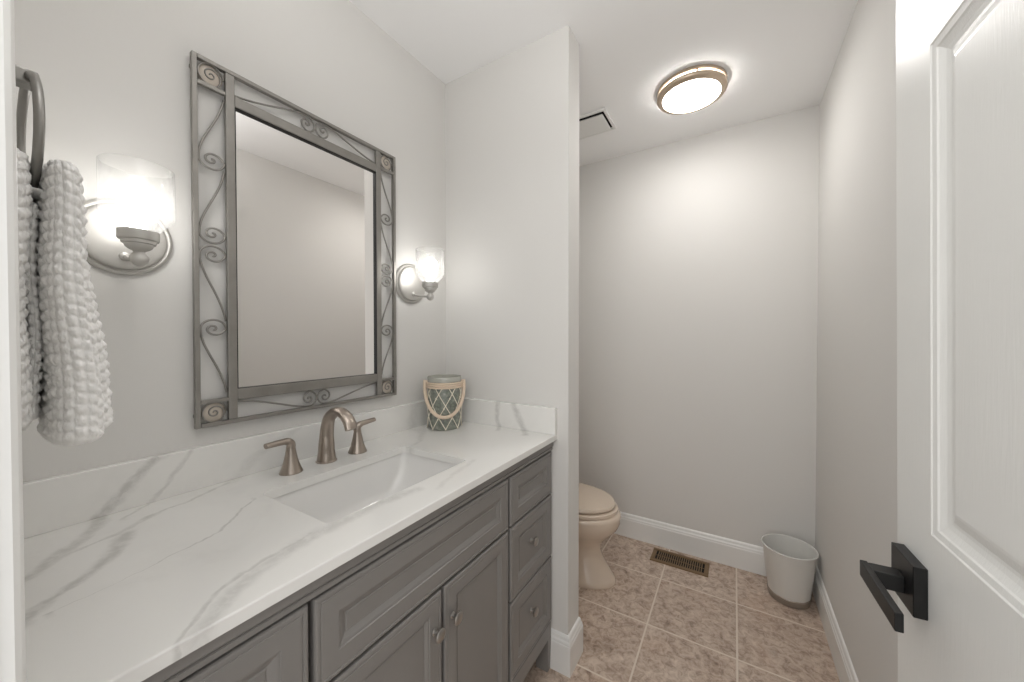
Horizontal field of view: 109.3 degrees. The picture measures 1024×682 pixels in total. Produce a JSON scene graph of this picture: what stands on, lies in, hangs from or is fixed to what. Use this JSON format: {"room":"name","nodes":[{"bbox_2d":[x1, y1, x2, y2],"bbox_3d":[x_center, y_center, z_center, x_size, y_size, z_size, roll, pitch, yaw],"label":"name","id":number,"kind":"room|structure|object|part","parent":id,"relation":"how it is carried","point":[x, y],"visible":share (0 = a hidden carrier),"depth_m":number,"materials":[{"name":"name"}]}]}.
{"room":"bathroom","nodes":[
{"label":"bathroom","id":0,"kind":"room"},
{"bbox_2d":[14,0,445,481],"bbox_3d":[-0.390,0.042,1.641,0.100,2.440,2.560,0,1,31],"label":"wall","id":1,"kind":"structure","parent":0,"point":[114,75],"depth_m":0.89,"materials":[{"name":"white paint"}]},
{"bbox_2d":[83,182,172,274],"bbox_3d":[-0.778,-0.247,0.748,0.168,0.208,0.163,0,1,31],"label":"wall sconce","id":2,"kind":"object","parent":1,"relation":"attached to","point":[125,235],"visible":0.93,"depth_m":0.75,"materials":[{"name":"grey metal"}]},
{"bbox_3d":[-0.795,-0.177,0.759,0.098,0.032,0.022,0,1,31],"label":"arm","id":3,"kind":"part","parent":2,"relation":"part of","materials":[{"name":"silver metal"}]},
{"bbox_3d":[-0.754,-0.271,0.733,0.060,0.096,0.060,0,1,31],"label":"bulb","id":4,"kind":"part","parent":2,"relation":"part of","materials":[{"name":"white glass"}]},
{"bbox_2d":[23,400,427,538],"bbox_3d":[-0.623,0.310,1.148,0.020,0.102,1.250,0,1,31],"label":"backsplash","id":5,"kind":"structure","parent":1,"relation":"attached to","point":[52,503],"depth_m":0.85,"materials":[{"name":"white stone"}]},
{"bbox_2d":[189,50,396,428],"bbox_3d":[-0.618,-0.246,1.148,0.022,0.917,0.617,0,1,31],"label":"wall mirror","id":6,"kind":"object","parent":1,"relation":"attached to","point":[303,217],"visible":1,"depth_m":1.08,"materials":[{"name":"silver metal"}]},
{"bbox_2d":[236,110,374,387],"bbox_3d":[-0.622,-0.245,1.150,0.010,0.789,0.473,0,1,31],"label":"mirror glass","id":7,"kind":"object","parent":6,"relation":"attached to","point":[305,202],"depth_m":1.11,"materials":[{"name":"silver mirror"}]},
{"bbox_2d":[396,258,437,303],"bbox_3d":[-0.347,-0.257,1.450,0.168,0.208,0.163,0,1,31],"label":"wall sconce","id":8,"kind":"object","parent":1,"relation":"attached to","point":[411,285],"visible":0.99,"depth_m":1.45,"materials":[{"name":"grey metal"}]},
{"bbox_3d":[-0.365,-0.187,1.462,0.098,0.032,0.022,0,1,31],"label":"arm","id":9,"kind":"part","parent":8,"relation":"part of","materials":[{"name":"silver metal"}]},
{"bbox_3d":[-0.324,-0.280,1.435,0.060,0.096,0.060,0,1,31],"label":"bulb","id":10,"kind":"part","parent":8,"relation":"part of","materials":[{"name":"white glass"}]},
{"bbox_2d":[445,25,582,677],"bbox_3d":[-0.012,0.043,1.567,0.622,2.440,0.137,0,1,31],"label":"wall","id":11,"kind":"structure","parent":0,"point":[512,121],"depth_m":1.46,"materials":[{"name":"white paint"}]},
{"bbox_2d":[349,0,857,165],"bbox_3d":[0.291,-1.198,1.207,1.700,0.050,2.560,0,1,31],"label":"ceiling","id":12,"kind":"structure","parent":0,"point":[778,57],"depth_m":1.44,"materials":[{"name":"white paint"}]},
{"bbox_2d":[579,107,615,139],"bbox_3d":[0.399,-1.175,1.996,0.291,0.016,0.207,0,1,31],"label":"exhaust fan","id":13,"kind":"object","parent":12,"relation":"attached to","point":[599,121],"visible":0.57,"depth_m":1.96,"materials":[{"name":"white paint"}]},
{"bbox_3d":[0.402,-1.174,2.000,0.243,0.014,0.156,0,1,31],"label":"panel","id":14,"kind":"part","parent":13,"relation":"part of","materials":[{"name":"white paint"}]},
{"bbox_2d":[657,64,727,114],"bbox_3d":[0.832,-1.149,1.688,0.293,0.061,0.293,0,1,31],"label":"ceiling light","id":15,"kind":"object","parent":12,"relation":"attached to","point":[695,88],"visible":1,"depth_m":1.64,"materials":[{"name":"white glass"}]},
{"bbox_2d":[663,79,720,112],"bbox_3d":[0.832,-1.145,1.688,0.263,0.038,0.263,0,1,31],"label":"diffuser","id":16,"kind":"object","parent":15,"relation":"attached to","point":[679,95],"depth_m":1.66,"materials":[{"name":"white glass"}]},
{"bbox_2d":[523,533,839,681],"bbox_3d":[0.021,1.298,0.796,1.700,0.050,3.600,0,1,31],"label":"floor","id":17,"kind":"structure","parent":0,"point":[658,622],"depth_m":1.59,"materials":[{"name":"tile"}]},
{"bbox_2d":[142,442,552,681],"bbox_3d":[-0.387,0.827,1.010,0.566,0.886,1.237,0,1,31],"label":"vanity cabinet","id":18,"kind":"object","parent":17,"relation":"on","point":[462,592],"visible":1,"depth_m":0.84,"materials":[{"name":"grey paint"}]},
{"bbox_3d":[-0.424,0.515,0.482,0.032,0.157,0.293,0,1,31],"label":"drawer","id":19,"kind":"part","parent":18,"relation":"part of","materials":[{"name":"grey paint"}]},
{"bbox_2d":[24,421,556,681],"bbox_3d":[-0.392,0.373,1.007,0.562,0.022,1.250,0,1,31],"label":"countertop","id":20,"kind":"structure","parent":18,"relation":"on","point":[127,595],"depth_m":0.63,"materials":[{"name":"white stone"}]},
{"bbox_2d":[264,407,375,475],"bbox_3d":[-0.515,0.277,1.066,0.163,0.170,0.341,0,1,31],"label":"faucet","id":21,"kind":"object","parent":20,"relation":"on","point":[291,465],"visible":1,"depth_m":1.07,"materials":[{"name":"silver metal"}]},
{"bbox_3d":[-0.622,0.281,0.978,0.023,0.032,0.079,0,1,24],"label":"lever","id":22,"kind":"part","parent":21,"relation":"part of","materials":[{"name":"silver metal"}]},
{"bbox_3d":[-0.611,0.329,1.004,0.058,0.066,0.058,0,1,31],"label":"handle","id":23,"kind":"part","parent":21,"relation":"part of","materials":[{"name":"silver metal"}]},
{"bbox_3d":[-0.515,0.277,1.066,0.163,0.170,0.059,0,1,31],"label":"spout","id":24,"kind":"part","parent":21,"relation":"part of","materials":[{"name":"silver metal"}]},
{"bbox_3d":[-0.502,0.327,1.181,0.058,0.066,0.058,0,1,31],"label":"handle","id":25,"kind":"part","parent":21,"relation":"part of","materials":[{"name":"silver metal"}]},
{"bbox_3d":[-0.488,0.278,1.204,0.023,0.034,0.078,0,1,31],"label":"lever","id":26,"kind":"part","parent":21,"relation":"part of","materials":[{"name":"silver metal"}]},
{"bbox_2d":[273,453,455,522],"bbox_3d":[-0.367,0.450,0.985,0.315,0.131,0.481,0,1,31],"label":"sink basin","id":27,"kind":"object","parent":20,"relation":"in","point":[333,499],"visible":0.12,"depth_m":1.09,"materials":[{"name":"white ceramic"}]},
{"bbox_2d":[423,374,465,430],"bbox_3d":[-0.277,0.250,1.495,0.161,0.212,0.161,0,1,31],"label":"jar","id":28,"kind":"object","parent":20,"relation":"on","point":[444,400],"visible":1,"depth_m":1.44,"materials":[{"name":"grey glass"}]},
{"bbox_3d":[-0.279,0.260,1.502,0.137,0.192,0.137,0,1,31],"label":"glass","id":29,"kind":"part","parent":28,"relation":"part of","materials":[{"name":"green glass"}]},
{"bbox_2d":[461,397,556,434],"bbox_3d":[-0.063,0.305,1.526,0.542,0.102,0.020,0,1,31],"label":"side splash","id":30,"kind":"object","parent":20,"relation":"on","point":[534,418],"visible":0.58,"depth_m":1.48,"materials":[{"name":"white stone"}]},
{"bbox_3d":[-0.262,0.841,0.751,0.032,0.485,0.308,0,1,31],"label":"door","id":31,"kind":"part","parent":18,"relation":"part of","materials":[{"name":"grey paint"}]},
{"bbox_3d":[-0.171,0.680,0.842,0.026,0.030,0.030,0,1,31],"label":"knob","id":32,"kind":"part","parent":18,"relation":"part of","materials":[{"name":"silver metal"}]},
{"bbox_3d":[-0.138,0.681,0.897,0.026,0.030,0.030,0,1,31],"label":"knob","id":33,"kind":"part","parent":18,"relation":"part of","materials":[{"name":"silver metal"}]},
{"bbox_3d":[-0.100,0.838,1.016,0.032,0.485,0.290,0,1,31],"label":"door","id":34,"kind":"part","parent":18,"relation":"part of","materials":[{"name":"grey paint"}]},
{"bbox_3d":[0.061,0.706,1.278,0.032,0.233,0.298,0,1,31],"label":"drawer","id":35,"kind":"part","parent":18,"relation":"part of","materials":[{"name":"grey paint"}]},
{"bbox_3d":[0.061,0.504,1.275,0.032,0.157,0.298,0,1,31],"label":"drawer","id":36,"kind":"part","parent":18,"relation":"part of","materials":[{"name":"grey paint"}]},
{"bbox_3d":[0.062,0.953,1.281,0.032,0.247,0.298,0,1,31],"label":"drawer","id":37,"kind":"part","parent":18,"relation":"part of","materials":[{"name":"grey paint"}]},
{"bbox_3d":[-0.183,1.116,0.885,0.030,0.058,1.230,0,1,31],"label":"rail","id":38,"kind":"part","parent":18,"relation":"part of","materials":[{"name":"grey paint"}]},
{"bbox_3d":[0.077,0.941,1.264,0.026,0.030,0.030,0,1,31],"label":"knob","id":39,"kind":"part","parent":18,"relation":"part of","materials":[{"name":"silver metal"}]},
{"bbox_3d":[0.077,0.694,1.261,0.026,0.030,0.030,0,1,31],"label":"knob","id":40,"kind":"part","parent":18,"relation":"part of","materials":[{"name":"silver metal"}]},
{"bbox_3d":[0.118,1.201,1.407,0.060,0.127,0.026,0,1,31],"label":"leg","id":41,"kind":"part","parent":18,"relation":"part of","materials":[{"name":"grey paint"}]},
{"bbox_2d":[579,483,620,589],"bbox_3d":[0.283,0.889,2.028,0.638,0.735,0.470,0,1,31],"label":"toilet","id":42,"kind":"object","parent":17,"relation":"on","point":[599,513],"visible":0.27,"depth_m":1.86,"materials":[{"name":"beige ceramic"}]},
{"bbox_3d":[0.356,0.850,1.983,0.409,0.026,0.344,0,1,31],"label":"lid","id":43,"kind":"part","parent":42,"relation":"part of","materials":[{"name":"beige ceramic"}]},
{"bbox_3d":[0.363,0.879,1.979,0.418,0.020,0.354,0,1,31],"label":"seat","id":44,"kind":"part","parent":42,"relation":"part of","materials":[{"name":"beige ceramic"}]},
{"bbox_2d":[650,547,709,576],"bbox_3d":[0.952,1.253,2.065,0.295,0.006,0.138,0,1,31],"label":"floor vent","id":45,"kind":"object","parent":17,"relation":"in","point":[692,565],"visible":1,"depth_m":2.06,"materials":[{"name":"brown metal"}]},
{"bbox_2d":[761,534,818,608],"bbox_3d":[1.358,1.132,1.782,0.226,0.255,0.226,0,1,31],"label":"waste bin","id":46,"kind":"object","parent":17,"relation":"on","point":[790,562],"visible":1,"depth_m":1.73,"materials":[{"name":"white plastic"}]},
{"bbox_2d":[579,104,819,547],"bbox_3d":[0.929,0.033,2.268,1.495,2.440,0.112,0,1,31],"label":"wall","id":47,"kind":"structure","parent":0,"point":[698,255],"depth_m":2.09,"materials":[{"name":"white paint"}]},
{"bbox_2d":[614,512,766,576],"bbox_3d":[0.897,1.181,2.229,1.495,0.146,0.014,0,1,31],"label":"baseboard","id":48,"kind":"structure","parent":47,"relation":"attached to","point":[722,550],"depth_m":2.12,"materials":[{"name":"white paint"}]},
{"bbox_2d":[815,0,897,681],"bbox_3d":[0.972,0.052,0.807,0.105,2.440,2.560,0,1,31],"label":"wall","id":49,"kind":"structure","parent":0,"point":[856,518],"depth_m":1.21,"materials":[{"name":"white paint"}]},
{"bbox_2d":[812,565,858,681],"bbox_3d":[0.918,1.198,0.845,0.014,0.146,2.323,0,1,31],"label":"baseboard","id":50,"kind":"structure","parent":49,"relation":"attached to","point":[844,667],"depth_m":1.45,"materials":[{"name":"white paint"}]},
{"bbox_3d":[-0.350,0.061,0.180,1.495,2.440,0.110,0,1,31],"label":"wall","id":51,"kind":"structure","parent":0,"visible":0},
{"bbox_2d":[0,0,25,681],"bbox_3d":[-0.444,0.225,0.252,0.062,2.110,0.131,0,1,31],"label":"trim","id":52,"kind":"structure","parent":51,"relation":"attached to","point":[12,576],"depth_m":0.28,"materials":[{"name":"white paint"}]},
{"bbox_2d":[15,65,45,187],"bbox_3d":[-0.626,-0.271,0.444,0.158,0.168,0.059,0,1,31],"label":"towel ring","id":53,"kind":"object","parent":51,"relation":"attached to","point":[28,81],"visible":0.75,"depth_m":0.44,"materials":[{"name":"grey metal"}]},
{"bbox_3d":[-0.624,-0.331,0.448,0.022,0.020,0.049,0,1,31],"label":"post","id":54,"kind":"part","parent":53,"relation":"part of","materials":[{"name":"grey metal"}]},
{"bbox_2d":[17,148,113,445],"bbox_3d":[-0.610,-0.049,0.481,0.198,0.367,0.110,0,1,31],"label":"hand towel","id":55,"kind":"object","parent":53,"relation":"hanging from","point":[65,373],"visible":0.88,"depth_m":0.44,"materials":[{"name":"white fabric"}]},
{"bbox_2d":[860,0,1023,681],"bbox_3d":[0.403,0.256,0.210,0.138,2.023,0.696,0,0,29],"label":"door","id":56,"kind":"structure","parent":51,"relation":"in","point":[956,571],"depth_m":0.39,"materials":[{"name":"white paint"}]},
{"bbox_3d":[0.468,0.320,0.463,0.008,0.022,0.113,0,0,29],"label":"lever","id":57,"kind":"part","parent":56,"relation":"part of","materials":[{"name":"black metal"}]},
{"bbox_3d":[0.505,0.320,0.491,0.030,0.022,0.021,0,0,29],"label":"handle stem","id":58,"kind":"part","parent":56,"relation":"part of","materials":[{"name":"black metal"}]},
{"bbox_3d":[0.524,0.315,0.480,0.014,0.064,0.064,0,0,29],"label":"handle","id":59,"kind":"part","parent":56,"relation":"part of","materials":[{"name":"black metal"}]}
]}

